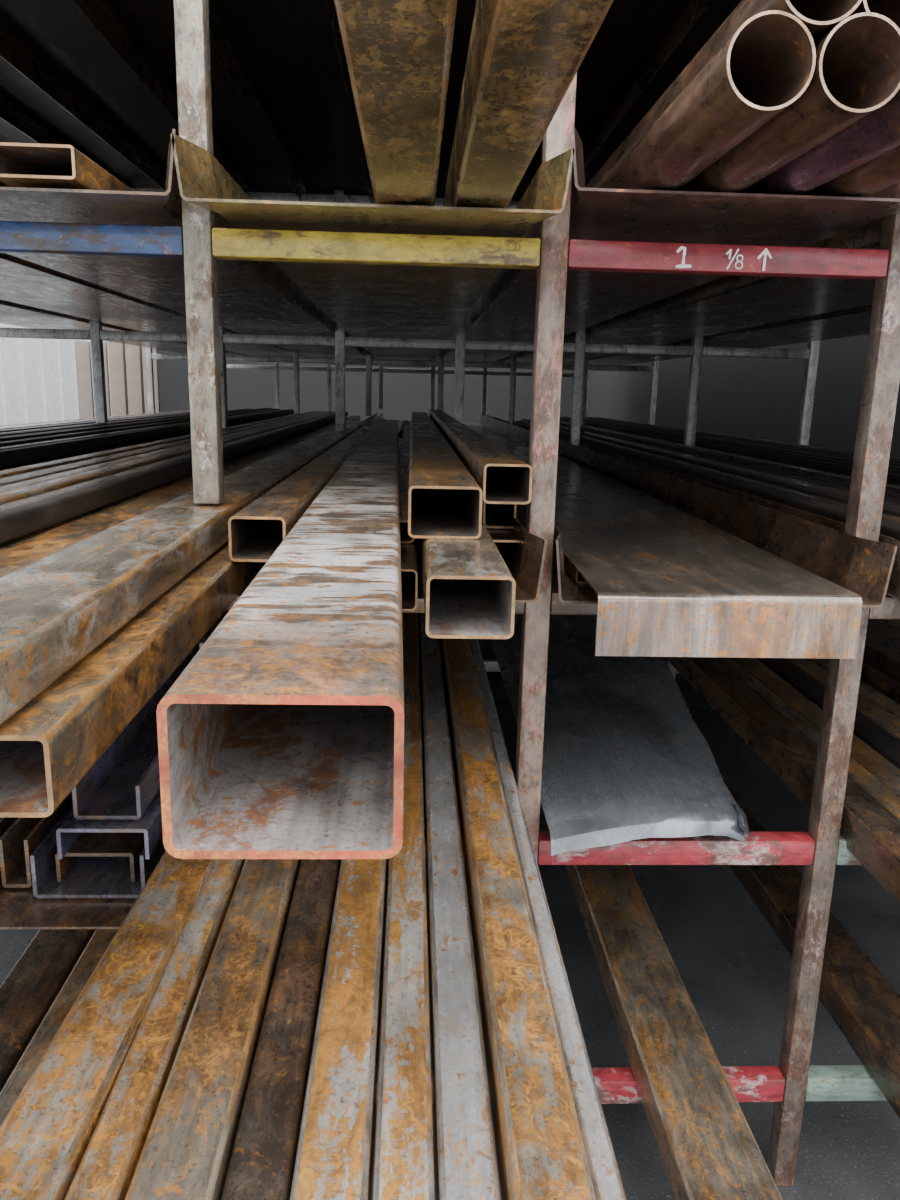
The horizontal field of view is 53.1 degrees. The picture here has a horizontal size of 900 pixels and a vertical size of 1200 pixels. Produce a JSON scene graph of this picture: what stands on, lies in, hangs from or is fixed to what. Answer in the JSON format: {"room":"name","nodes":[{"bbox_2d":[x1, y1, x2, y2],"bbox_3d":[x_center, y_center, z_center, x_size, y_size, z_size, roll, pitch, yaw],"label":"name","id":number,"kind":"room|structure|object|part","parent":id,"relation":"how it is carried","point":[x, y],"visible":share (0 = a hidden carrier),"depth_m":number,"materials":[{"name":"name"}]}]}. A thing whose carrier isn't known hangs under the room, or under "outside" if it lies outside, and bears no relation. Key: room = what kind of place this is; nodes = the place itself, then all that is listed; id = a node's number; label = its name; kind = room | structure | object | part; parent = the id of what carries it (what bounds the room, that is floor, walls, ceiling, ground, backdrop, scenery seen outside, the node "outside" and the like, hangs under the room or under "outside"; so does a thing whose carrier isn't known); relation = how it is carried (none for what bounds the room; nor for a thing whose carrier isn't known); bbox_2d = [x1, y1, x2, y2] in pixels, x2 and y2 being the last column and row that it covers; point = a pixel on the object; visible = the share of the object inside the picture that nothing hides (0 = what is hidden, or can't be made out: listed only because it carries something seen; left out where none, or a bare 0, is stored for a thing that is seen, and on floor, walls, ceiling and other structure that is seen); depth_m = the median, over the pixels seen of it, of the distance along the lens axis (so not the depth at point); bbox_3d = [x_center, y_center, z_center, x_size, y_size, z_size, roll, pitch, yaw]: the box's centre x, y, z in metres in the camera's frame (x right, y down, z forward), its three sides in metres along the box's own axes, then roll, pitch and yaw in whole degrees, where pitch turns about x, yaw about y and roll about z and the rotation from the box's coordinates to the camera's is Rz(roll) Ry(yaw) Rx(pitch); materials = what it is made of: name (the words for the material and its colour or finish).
{"room":"metal storage warehouse","nodes":[
{"label":"metal storage warehouse","id":0,"kind":"room"},
{"bbox_2d":[0,323,111,424],"bbox_3d":[-4.471,-1.814,7.299,0.080,3.150,10.395,1,13,-3],"label":"wall","id":1,"kind":"structure","parent":0,"point":[38,379],"depth_m":9.99,"materials":[{"name":"white metal"}]},
{"bbox_2d":[109,341,572,423],"bbox_3d":[-0.526,-3.458,12.635,16.000,4.150,0.200,1,13,-3],"label":"wall","id":2,"kind":"structure","parent":0,"point":[404,394],"depth_m":12.62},
{"bbox_2d":[0,639,899,1199],"bbox_3d":[-0.362,-0.267,8.038,28.000,0.001,16.200,1,13,-3],"label":"floor","id":3,"kind":"structure","parent":0,"point":[734,969],"depth_m":2.49,"materials":[{"name":"concrete"}]},
{"bbox_2d":[74,341,159,418],"bbox_3d":[-2.851,-1.254,7.828,0.680,1.900,0.040,1,13,-3],"label":"wall","id":4,"kind":"structure","parent":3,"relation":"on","point":[82,348],"depth_m":7.67,"materials":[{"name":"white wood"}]},
{"bbox_2d":[0,0,899,1185],"bbox_3d":[-0.293,-0.953,5.633,3.940,2.418,8.580,1,13,-3],"label":"storage rack","id":5,"kind":"object","parent":3,"relation":"on","point":[264,87],"visible":0.3,"depth_m":1.81,"materials":[{"name":"grey metal"}]},
{"bbox_2d":[0,929,95,1091],"bbox_3d":[-0.951,0.436,3.604,0.120,0.070,5.100,1,13,-3],"label":"tube","id":6,"kind":"object","parent":5,"relation":"on","point":[27,993],"visible":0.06,"depth_m":1.87,"materials":[{"name":"brown metal"}]},
{"bbox_2d":[0,929,117,1125],"bbox_3d":[-0.792,0.451,3.512,0.150,0.090,5.300,1,13,-3],"label":"tube","id":7,"kind":"object","parent":5,"relation":"on","point":[99,942],"visible":0.03,"depth_m":1.75,"materials":[{"name":"brown metal"}]},
{"bbox_2d":[0,867,136,928],"bbox_3d":[-0.849,-0.527,5.492,0.496,0.086,8.600,1,13,-3],"label":"tray","id":8,"kind":"object","parent":5,"relation":"on","point":[19,909],"visible":0.02,"depth_m":1.36,"materials":[{"name":"brown metal"}]},
{"bbox_2d":[0,817,18,836],"bbox_3d":[-0.906,-0.109,3.660,0.160,0.072,4.750,1,13,-3],"label":"metal beam","id":9,"kind":"structure","parent":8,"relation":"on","point":[5,822],"depth_m":1.49,"materials":[{"name":"brown metal"}]},
{"bbox_2d":[0,791,72,887],"bbox_3d":[-0.774,-0.117,3.689,0.045,0.082,4.700,1,13,-3],"label":"steel c-channel","id":10,"kind":"object","parent":8,"relation":"in","point":[24,835],"visible":0.17,"depth_m":1.44,"materials":[{"name":"brown metal"}]},
{"bbox_2d":[30,804,165,897],"bbox_3d":[-0.651,-0.107,3.682,0.170,0.072,4.730,1,13,-3],"label":"steel c-channel","id":11,"kind":"object","parent":8,"relation":"in","point":[89,877],"visible":0.13,"depth_m":1.42,"materials":[{"name":"grey metal"}]},
{"bbox_2d":[55,832,144,881],"bbox_3d":[-0.652,-0.110,3.696,0.120,0.050,4.700,1,13,-3],"label":"steel c-channel","id":12,"kind":"object","parent":11,"relation":"on","point":[88,844],"visible":0.16,"depth_m":1.43,"materials":[{"name":"metal"}]},
{"bbox_2d":[56,788,162,858],"bbox_3d":[-0.617,-0.169,3.659,0.135,0.050,4.750,1,13,-3],"label":"steel c-channel","id":13,"kind":"object","parent":12,"relation":"on","point":[69,831],"visible":0.18,"depth_m":1.36,"materials":[{"name":"grey metal"}]},
{"bbox_2d":[72,610,229,819],"bbox_3d":[-0.614,-0.227,3.655,0.100,0.055,4.730,1,13,-3],"label":"steel c-channel","id":14,"kind":"object","parent":13,"relation":"on","point":[123,782],"visible":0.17,"depth_m":1.47,"materials":[{"name":"grey metal"}]},
{"bbox_2d":[0,851,215,1199],"bbox_3d":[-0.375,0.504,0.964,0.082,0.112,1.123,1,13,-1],"label":"tube","id":15,"kind":"object","parent":8,"relation":"on","point":[46,1134],"visible":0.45,"depth_m":0.92,"materials":[{"name":"brown metal"}]},
{"bbox_3d":[-1.613,-0.651,4.199,0.043,2.410,0.043,1,13,-3],"label":"post","id":16,"kind":"part","parent":5,"relation":"part of","materials":[{"name":"grey metal"}]},
{"bbox_2d":[0,300,248,355],"bbox_3d":[-1.930,-1.611,5.402,0.497,0.086,8.200,1,13,-3],"label":"tray","id":17,"kind":"object","parent":5,"relation":"on","point":[11,313],"visible":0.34,"depth_m":4.13,"materials":[{"name":"grey metal"}]},
{"bbox_3d":[-2.278,-1.288,6.899,0.043,2.410,0.043,1,13,-3],"label":"post","id":18,"kind":"part","parent":5,"relation":"part of","materials":[{"name":"grey metal"}]},
{"bbox_2d":[0,253,307,356],"bbox_3d":[-1.381,-1.603,5.426,0.496,0.086,8.200,1,13,-3],"label":"tray","id":19,"kind":"object","parent":5,"relation":"on","point":[24,282],"visible":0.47,"depth_m":3.05,"materials":[{"name":"metal"}]},
{"bbox_2d":[0,129,376,365],"bbox_3d":[-0.828,-1.557,5.337,0.556,0.086,8.440,1,13,-3],"label":"tray","id":20,"kind":"object","parent":5,"relation":"on","point":[255,297],"visible":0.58,"depth_m":2.09,"materials":[{"name":"grey metal"}]},
{"bbox_2d":[0,181,9,186],"bbox_3d":[-0.877,-1.252,4.040,0.220,0.044,5.500,1,13,-3],"label":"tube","id":21,"kind":"object","parent":20,"relation":"on","point":[1,183],"visible":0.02,"depth_m":1.46,"materials":[{"name":"brown metal"}]},
{"bbox_2d":[0,142,133,190],"bbox_3d":[-0.685,-1.232,3.973,0.118,0.044,5.655,1,13,-3],"label":"tube","id":22,"kind":"object","parent":20,"relation":"on","point":[25,165],"visible":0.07,"depth_m":1.27,"materials":[{"name":"brown metal"}]},
{"bbox_3d":[-0.385,-0.670,1.370,0.043,1.046,0.043,1,13,-3],"label":"post","id":23,"kind":"part","parent":5,"relation":"part of","materials":[{"name":"grey metal"}]},
{"bbox_3d":[-0.417,0.618,1.666,0.043,1.130,0.043,1,13,-3],"label":"post","id":24,"kind":"part","parent":5,"relation":"part of","materials":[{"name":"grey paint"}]},
{"bbox_3d":[-1.065,-0.643,4.223,0.043,2.410,0.043,1,13,-3],"label":"post","id":25,"kind":"part","parent":5,"relation":"part of","materials":[{"name":"grey metal"}]},
{"bbox_3d":[-1.728,-1.281,6.924,0.043,2.410,0.043,1,13,-3],"label":"post","id":26,"kind":"part","parent":5,"relation":"part of","materials":[{"name":"grey metal"}]},
{"bbox_3d":[-1.843,-1.911,9.650,0.043,2.410,0.043,1,13,-3],"label":"post","id":27,"kind":"part","parent":5,"relation":"part of","materials":[{"name":"grey metal"}]},
{"bbox_3d":[-1.180,-1.273,6.949,0.043,2.410,0.043,1,13,-3],"label":"post","id":28,"kind":"part","parent":5,"relation":"part of","materials":[{"name":"grey metal"}]},
{"bbox_3d":[-1.295,-1.903,9.675,0.043,2.410,0.043,1,13,-3],"label":"post","id":29,"kind":"part","parent":5,"relation":"part of","materials":[{"name":"grey metal"}]},
{"bbox_3d":[-0.500,-1.300,4.096,0.043,1.046,0.043,1,13,-3],"label":"post","id":30,"kind":"part","parent":5,"relation":"part of","materials":[{"name":"grey metal"}]},
{"bbox_3d":[-0.615,-1.930,6.821,0.043,1.046,0.043,1,13,-3],"label":"post","id":31,"kind":"part","parent":5,"relation":"part of","materials":[{"name":"grey metal"}]},
{"bbox_2d":[363,412,377,422],"bbox_3d":[-0.842,-1.004,5.470,0.536,0.100,8.430,1,13,-3],"label":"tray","id":32,"kind":"object","parent":5,"relation":"on","point":[375,415],"visible":0.04,"depth_m":8.10,"materials":[{"name":"grey metal"}]},
{"bbox_2d":[0,416,359,576],"bbox_3d":[-0.815,-0.707,4.132,0.407,0.102,7.318,1,13,-3],"label":"bundle","id":33,"kind":"object","parent":32,"relation":"on","point":[17,553],"visible":0.22,"depth_m":1.45,"materials":[{"name":"brown metal"}]},
{"bbox_2d":[0,411,347,543],"bbox_3d":[-0.849,-0.790,4.173,0.300,0.034,7.342,1,13,-3],"label":"bundle","id":34,"kind":"object","parent":33,"relation":"on","point":[35,497],"visible":0.88,"depth_m":1.82,"materials":[{"name":"metal"}]},
{"bbox_2d":[171,134,574,367],"bbox_3d":[-0.279,-1.543,5.364,0.558,0.086,8.440,1,13,-3],"label":"tray","id":35,"kind":"object","parent":5,"relation":"on","point":[366,300],"visible":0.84,"depth_m":1.46,"materials":[{"name":"metal"}]},
{"bbox_2d":[334,0,456,205],"bbox_3d":[-0.156,-1.147,3.580,0.088,0.098,6.500,1,13,-2],"label":"tube","id":36,"kind":"object","parent":35,"relation":"on","point":[398,53],"visible":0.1,"depth_m":0.79,"materials":[{"name":"brown metal"}]},
{"bbox_2d":[443,0,613,207],"bbox_3d":[-0.052,-1.148,3.595,0.083,0.098,6.480,1,13,-3],"label":"tube","id":37,"kind":"object","parent":35,"relation":"on","point":[524,56],"visible":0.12,"depth_m":0.80,"materials":[{"name":"brown metal"}]},
{"bbox_3d":[-0.731,-2.560,9.547,0.043,1.046,0.043,1,13,-3],"label":"post","id":38,"kind":"part","parent":5,"relation":"part of","materials":[{"name":"grey metal"}]},
{"bbox_2d":[225,413,546,602],"bbox_3d":[-0.292,-0.996,5.495,0.538,0.100,8.430,1,13,-3],"label":"tray","id":39,"kind":"object","parent":5,"relation":"on","point":[524,560],"visible":0.2,"depth_m":1.47,"materials":[{"name":"brown metal"}]},
{"bbox_2d":[0,542,265,817],"bbox_3d":[-0.472,-0.522,3.465,0.127,0.064,5.780,1,13,-3],"label":"tube","id":40,"kind":"object","parent":39,"relation":"on","point":[50,744],"visible":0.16,"depth_m":0.79,"materials":[{"name":"brown metal"}]},
{"bbox_2d":[0,420,366,724],"bbox_3d":[-0.488,-0.508,3.123,0.125,0.053,5.650,1,13,-3],"label":"tube","id":41,"kind":"object","parent":40,"relation":"on","point":[59,607],"visible":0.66,"depth_m":0.95,"materials":[{"name":"metal"}]},
{"bbox_2d":[228,418,384,561],"bbox_3d":[-0.382,-0.650,3.737,0.082,0.066,5.000,1,13,-3],"label":"tube","id":42,"kind":"object","parent":40,"relation":"on","point":[257,530],"visible":0.7,"depth_m":1.52,"materials":[{"name":"brown metal"}]},
{"bbox_2d":[156,420,403,858],"bbox_3d":[-0.269,-0.522,3.330,0.155,0.113,5.663,1,13,-3],"label":"tube","id":43,"kind":"object","parent":39,"relation":"on","point":[282,736],"visible":0.9,"depth_m":0.69,"materials":[{"name":"metal"}]},
{"bbox_2d":[389,419,410,435],"bbox_3d":[-0.397,-1.525,7.895,0.442,0.030,3.080,1,13,-3],"label":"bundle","id":44,"kind":"object","parent":39,"relation":"on","point":[401,424],"visible":0.23,"depth_m":8.00,"materials":[{"name":"black metal"}]},
{"bbox_2d":[401,538,417,610],"bbox_3d":[-0.174,-0.545,3.606,0.060,0.062,4.720,1,13,-3],"label":"tube","id":45,"kind":"object","parent":39,"relation":"on","point":[409,570],"visible":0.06,"depth_m":1.41,"materials":[{"name":"brown metal"}]},
{"bbox_2d":[399,425,414,542],"bbox_3d":[-0.178,-0.620,3.701,0.053,0.038,4.500,1,13,-3],"label":"tube","id":46,"kind":"object","parent":45,"relation":"on","point":[404,452],"visible":0.3,"depth_m":2.14,"materials":[{"name":"brown metal"}]},
{"bbox_2d":[420,521,515,638],"bbox_3d":[-0.078,-0.550,3.480,0.105,0.076,4.970,1,13,-3],"label":"tube","id":47,"kind":"object","parent":39,"relation":"on","point":[469,590],"visible":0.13,"depth_m":1.17,"materials":[{"name":"metal"}]},
{"bbox_2d":[408,412,482,538],"bbox_3d":[-0.108,-0.678,3.691,0.107,0.076,4.900,1,13,-3],"label":"tube","id":48,"kind":"object","parent":47,"relation":"on","point":[445,501],"visible":1,"depth_m":1.56,"materials":[{"name":"brown metal"}]},
{"bbox_2d":[487,528,519,542],"bbox_3d":[0.001,-0.572,3.720,0.060,0.072,4.500,1,13,-3],"label":"tube","id":49,"kind":"object","parent":39,"relation":"on","point":[497,534],"visible":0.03,"depth_m":1.57,"materials":[{"name":"brown metal"}]},
{"bbox_2d":[482,499,516,528],"bbox_3d":[0.000,-0.654,3.763,0.060,0.064,4.380,1,13,-3],"label":"tube","id":50,"kind":"object","parent":49,"relation":"on","point":[493,516],"visible":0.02,"depth_m":1.70,"materials":[{"name":"brown metal"}]},
{"bbox_2d":[429,410,532,503],"bbox_3d":[-0.001,-0.698,3.660,0.078,0.064,4.560,1,13,-3],"label":"tube","id":51,"kind":"object","parent":50,"relation":"on","point":[502,477],"visible":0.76,"depth_m":1.70,"materials":[{"name":"brown metal"}]},
{"bbox_3d":[-0.196,-1.888,9.725,0.043,2.410,0.043,1,13,-3],"label":"post","id":52,"kind":"part","parent":5,"relation":"part of","materials":[{"name":"grey metal"}]},
{"bbox_3d":[-0.081,-1.258,6.999,0.043,2.410,0.043,1,13,-3],"label":"post","id":53,"kind":"part","parent":5,"relation":"part of","materials":[{"name":"grey metal"}]},
{"bbox_3d":[0.034,-0.628,4.273,0.043,2.410,0.043,1,13,-3],"label":"post","id":54,"kind":"part","parent":5,"relation":"part of","materials":[{"name":"grey metal"}]},
{"bbox_3d":[0.358,-1.880,9.750,0.043,2.410,0.043,1,13,-3],"label":"post","id":55,"kind":"part","parent":5,"relation":"part of","materials":[{"name":"grey metal"}]},
{"bbox_3d":[0.473,-1.250,7.024,0.043,2.410,0.043,1,13,-3],"label":"post","id":56,"kind":"part","parent":5,"relation":"part of","materials":[{"name":"grey metal"}]},
{"bbox_3d":[0.149,0.002,1.548,0.043,2.410,0.043,1,13,-3],"label":"post","id":57,"kind":"part","parent":5,"relation":"part of","materials":[{"name":"grey metal"}]},
{"bbox_3d":[0.588,-0.620,4.298,0.043,2.410,0.043,1,13,-3],"label":"post","id":58,"kind":"part","parent":5,"relation":"part of","materials":[{"name":"grey metal"}]},
{"bbox_3d":[1.024,-1.242,7.049,0.043,2.410,0.043,1,13,-3],"label":"post","id":59,"kind":"part","parent":5,"relation":"part of","materials":[{"name":"grey metal"}]},
{"bbox_3d":[1.458,-1.865,9.800,0.043,2.410,0.043,1,13,-3],"label":"post","id":60,"kind":"part","parent":5,"relation":"part of","materials":[{"name":"grey metal"}]},
{"bbox_2d":[491,575,750,855],"bbox_3d":[0.439,0.157,2.628,0.630,0.089,2.266,1,13,-3],"label":"plastic sheet","id":61,"kind":"object","parent":5,"relation":"on","point":[626,758],"visible":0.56,"depth_m":1.86,"materials":[{"name":"grey plastic"}]},
{"bbox_3d":[1.573,-1.235,7.074,0.043,2.410,0.043,1,13,-3],"label":"post","id":62,"kind":"part","parent":5,"relation":"part of","materials":[{"name":"grey metal"}]},
{"bbox_2d":[436,124,899,361],"bbox_3d":[0.274,-1.565,5.382,0.562,0.086,8.440,1,13,-3],"label":"tray","id":63,"kind":"object","parent":5,"relation":"on","point":[505,311],"visible":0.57,"depth_m":1.56,"materials":[{"name":"metal"}]},
{"bbox_2d":[596,10,815,190],"bbox_3d":[0.203,-1.222,3.835,0.092,0.092,6.000,1,13,-3],"label":"pipe","id":64,"kind":"object","parent":63,"relation":"on","point":[768,63],"visible":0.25,"depth_m":1.01,"materials":[{"name":"brown metal"}]},
{"bbox_2d":[585,0,861,187],"bbox_3d":[0.252,-1.300,3.819,0.092,0.092,6.000,1,13,-3],"label":"pipe","id":65,"kind":"object","parent":64,"relation":"on","point":[820,17],"visible":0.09,"depth_m":1.04,"materials":[{"name":"brown metal"}]},
{"bbox_2d":[677,12,899,192],"bbox_3d":[0.297,-1.221,3.837,0.092,0.092,6.005,1,13,-3],"label":"pipe","id":66,"kind":"object","parent":63,"relation":"on","point":[856,73],"visible":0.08,"depth_m":0.99,"materials":[{"name":"brown metal"}]},
{"bbox_2d":[845,0,899,28],"bbox_3d":[0.345,-1.301,3.833,0.092,0.092,5.980,1,13,-3],"label":"pipe","id":67,"kind":"object","parent":66,"relation":"on","point":[890,9],"visible":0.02,"depth_m":1.02,"materials":[{"name":"brown metal"}]},
{"bbox_2d":[740,88,899,194],"bbox_3d":[0.391,-1.212,3.809,0.092,0.092,6.070,1,13,-3],"label":"pipe","id":68,"kind":"object","parent":63,"relation":"on","point":[877,133],"visible":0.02,"depth_m":1.12,"materials":[{"name":"brown metal"}]},
{"bbox_2d":[803,146,899,196],"bbox_3d":[0.485,-1.207,3.799,0.092,0.092,6.100,1,13,-3],"label":"pipe","id":69,"kind":"object","parent":63,"relation":"on","point":[881,172],"visible":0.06,"depth_m":1.23,"materials":[{"name":"brown metal"}]},
{"bbox_2d":[566,865,782,1199],"bbox_3d":[0.357,0.477,3.566,0.150,0.080,5.300,1,13,-3],"label":"metal beam","id":70,"kind":"structure","parent":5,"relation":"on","point":[707,1147],"depth_m":1.72,"materials":[{"name":"brown metal"}]},
{"bbox_2d":[463,415,897,607],"bbox_3d":[0.260,-0.988,5.520,0.542,0.100,8.430,1,13,-3],"label":"tray","id":71,"kind":"object","parent":5,"relation":"on","point":[861,566],"visible":0.47,"depth_m":1.82,"materials":[{"name":"brown metal"}]},
{"bbox_2d":[564,556,587,583],"bbox_3d":[0.164,-0.489,3.489,0.060,0.023,4.000,1,13,-3],"label":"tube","id":72,"kind":"object","parent":71,"relation":"on","point":[568,566],"visible":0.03,"depth_m":1.58,"materials":[{"name":"brown metal"}]},
{"bbox_2d":[501,447,861,658],"bbox_3d":[0.357,-0.384,3.144,0.393,0.100,3.745,1,13,-2],"label":"sheet","id":73,"kind":"object","parent":71,"relation":"on","point":[667,581],"visible":0.89,"depth_m":1.38,"materials":[{"name":"metal"}]},
{"bbox_3d":[1.139,-0.613,4.324,0.043,2.410,0.043,1,13,-3],"label":"post","id":74,"kind":"part","parent":5,"relation":"part of","materials":[{"name":"grey metal"}]},
{"bbox_2d":[495,218,882,362],"bbox_3d":[0.826,-1.545,5.410,0.558,0.086,8.440,1,13,-3],"label":"tray","id":75,"kind":"object","parent":5,"relation":"on","point":[727,303],"visible":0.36,"depth_m":2.69,"materials":[{"name":"metal"}]},
{"bbox_2d":[487,415,899,601],"bbox_3d":[0.812,-0.981,5.545,0.538,0.100,8.430,1,13,-3],"label":"tray","id":76,"kind":"object","parent":5,"relation":"on","point":[893,589],"visible":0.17,"depth_m":2.00,"materials":[{"name":"brown metal"}]},
{"bbox_2d":[514,419,899,540],"bbox_3d":[0.853,-0.767,4.573,0.437,0.102,6.766,1,13,-3],"label":"bundle","id":77,"kind":"object","parent":76,"relation":"on","point":[825,494],"visible":0.5,"depth_m":2.67,"materials":[{"name":"metal"}]},
{"bbox_2d":[563,304,871,364],"bbox_3d":[1.371,-1.564,5.551,0.497,0.086,8.200,1,13,-3],"label":"tray","id":78,"kind":"object","parent":5,"relation":"on","point":[855,321],"visible":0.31,"depth_m":3.76,"materials":[{"name":"metal"}]},
{"bbox_2d":[560,420,899,485],"bbox_3d":[1.357,-1.000,5.686,0.497,0.100,8.190,1,13,-3],"label":"tray","id":79,"kind":"object","parent":5,"relation":"on","point":[560,420],"visible":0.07,"depth_m":3.51,"materials":[{"name":"black metal"}]},
{"bbox_2d":[560,416,899,483],"bbox_3d":[1.362,-0.969,5.470,0.430,0.117,6.971,1,13,-3],"label":"bundle","id":80,"kind":"object","parent":79,"relation":"on","point":[828,459],"visible":0.47,"depth_m":3.92,"materials":[{"name":"black metal"}]},
{"bbox_2d":[665,657,899,903],"bbox_3d":[0.803,-0.485,5.597,0.498,0.086,8.550,1,13,-3],"label":"tray","id":81,"kind":"object","parent":5,"relation":"on","point":[878,858],"visible":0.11,"depth_m":1.96,"materials":[{"name":"brown metal"}]},
{"bbox_2d":[690,657,899,856],"bbox_3d":[0.848,-0.229,4.504,0.436,0.048,6.884,1,13,-3],"label":"metal beam","id":82,"kind":"structure","parent":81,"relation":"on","point":[785,696],"depth_m":2.17,"materials":[{"name":"brown metal"}]},
{"bbox_3d":[1.688,-0.605,4.348,0.043,2.410,0.043,1,13,-3],"label":"post","id":83,"kind":"part","parent":5,"relation":"part of","materials":[{"name":"grey metal"}]},
{"bbox_2d":[721,775,899,1118],"bbox_3d":[0.810,0.450,3.733,0.130,0.080,5.000,1,13,-3],"label":"tube","id":84,"kind":"object","parent":5,"relation":"on","point":[863,1004],"visible":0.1,"depth_m":1.96,"materials":[{"name":"brown metal"}]},
{"bbox_3d":[0.703,0.009,1.573,0.043,2.410,0.043,1,13,-3],"label":"post","id":85,"kind":"part","parent":5,"relation":"part of","materials":[{"name":"grey metal"}]},
{"bbox_2d":[863,618,899,682],"bbox_3d":[1.348,-0.534,5.753,0.497,0.086,8.270,1,13,-3],"label":"metal beam","id":86,"kind":"structure","parent":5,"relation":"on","point":[882,641],"depth_m":2.94,"materials":[{"name":"brown metal"}]},
{"bbox_3d":[-1.944,-1.046,5.536,0.497,0.100,8.190,1,13,-3],"label":"tray","id":87,"kind":"object","parent":5,"relation":"on","visible":0},
{"bbox_2d":[0,410,189,432],"bbox_3d":[-1.955,-1.121,5.779,0.447,0.118,6.041,1,13,-3],"label":"bundle","id":88,"kind":"object","parent":87,"relation":"on","point":[72,422],"visible":0.08,"depth_m":4.67,"materials":[{"name":"grey metal"}]},
{"bbox_3d":[-0.307,-0.557,5.678,0.498,0.086,8.270,1,13,-3],"label":"tray","id":89,"kind":"object","parent":5,"relation":"on","visible":0},
{"bbox_2d":[64,859,245,1199],"bbox_3d":[-0.407,-0.012,3.216,0.046,0.107,5.700,1,13,-3],"label":"tube","id":90,"kind":"object","parent":89,"relation":"on","point":[106,1169],"visible":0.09,"depth_m":0.92,"materials":[{"name":"brown metal"}]},
{"bbox_2d":[125,859,300,1199],"bbox_3d":[-0.342,-0.016,3.228,0.074,0.112,5.680,1,13,-3],"label":"tube","id":91,"kind":"object","parent":89,"relation":"on","point":[186,1153],"visible":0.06,"depth_m":0.92,"materials":[{"name":"brown metal"}]},
{"bbox_2d":[221,859,340,1199],"bbox_3d":[-0.272,-0.006,3.213,0.056,0.102,5.720,1,13,-3],"label":"tube","id":92,"kind":"object","parent":89,"relation":"on","point":[263,1157],"visible":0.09,"depth_m":0.94,"materials":[{"name":"brown metal"}]},
{"bbox_2d":[290,858,388,1199],"bbox_3d":[-0.207,-0.012,3.224,0.066,0.112,5.700,1,13,-3],"label":"tube","id":93,"kind":"object","parent":89,"relation":"on","point":[335,1154],"visible":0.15,"depth_m":0.93,"materials":[{"name":"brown metal"}]},
{"bbox_2d":[372,613,434,1199],"bbox_3d":[-0.144,-0.013,3.237,0.053,0.112,5.680,1,13,-3],"label":"tube","id":94,"kind":"object","parent":89,"relation":"on","point":[404,1155],"visible":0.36,"depth_m":0.99,"materials":[{"name":"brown metal"}]},
{"bbox_2d":[418,613,501,1199],"bbox_3d":[-0.087,-0.008,3.220,0.053,0.112,5.720,1,13,-3],"label":"tube","id":95,"kind":"object","parent":89,"relation":"on","point":[464,1146],"visible":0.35,"depth_m":1.03,"materials":[{"name":"silver metal"}]},
{"bbox_2d":[439,638,595,1199],"bbox_3d":[-0.021,-0.026,3.229,0.066,0.147,5.700,1,13,-3],"label":"metal beam","id":96,"kind":"structure","parent":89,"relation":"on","point":[541,1155],"depth_m":0.98,"materials":[{"name":"brown metal"}]},
{"bbox_2d":[468,639,626,1199],"bbox_3d":[0.029,-0.016,3.244,0.029,0.122,5.680,1,13,-3],"label":"tube","id":97,"kind":"object","parent":89,"relation":"on","point":[601,1159],"visible":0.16,"depth_m":1.01,"materials":[{"name":"silver metal"}]},
{"bbox_2d":[587,334,899,457],"bbox_3d":[2.056,-2.143,7.193,0.100,4.150,11.200,1,13,-3],"label":"wall","id":98,"kind":"structure","parent":0,"point":[759,398],"depth_m":6.03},
{"bbox_3d":[-1.395,-1.038,5.561,0.496,0.100,8.190,1,13,-3],"label":"tray","id":99,"kind":"object","parent":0,"visible":0},
{"bbox_2d":[0,408,293,470],"bbox_3d":[-1.350,-0.823,4.479,0.447,0.148,6.789,1,13,-3],"label":"bundle","id":100,"kind":"object","parent":99,"relation":"on","point":[29,447],"visible":0.5,"depth_m":3.04,"materials":[{"name":"black metal"}]}
]}

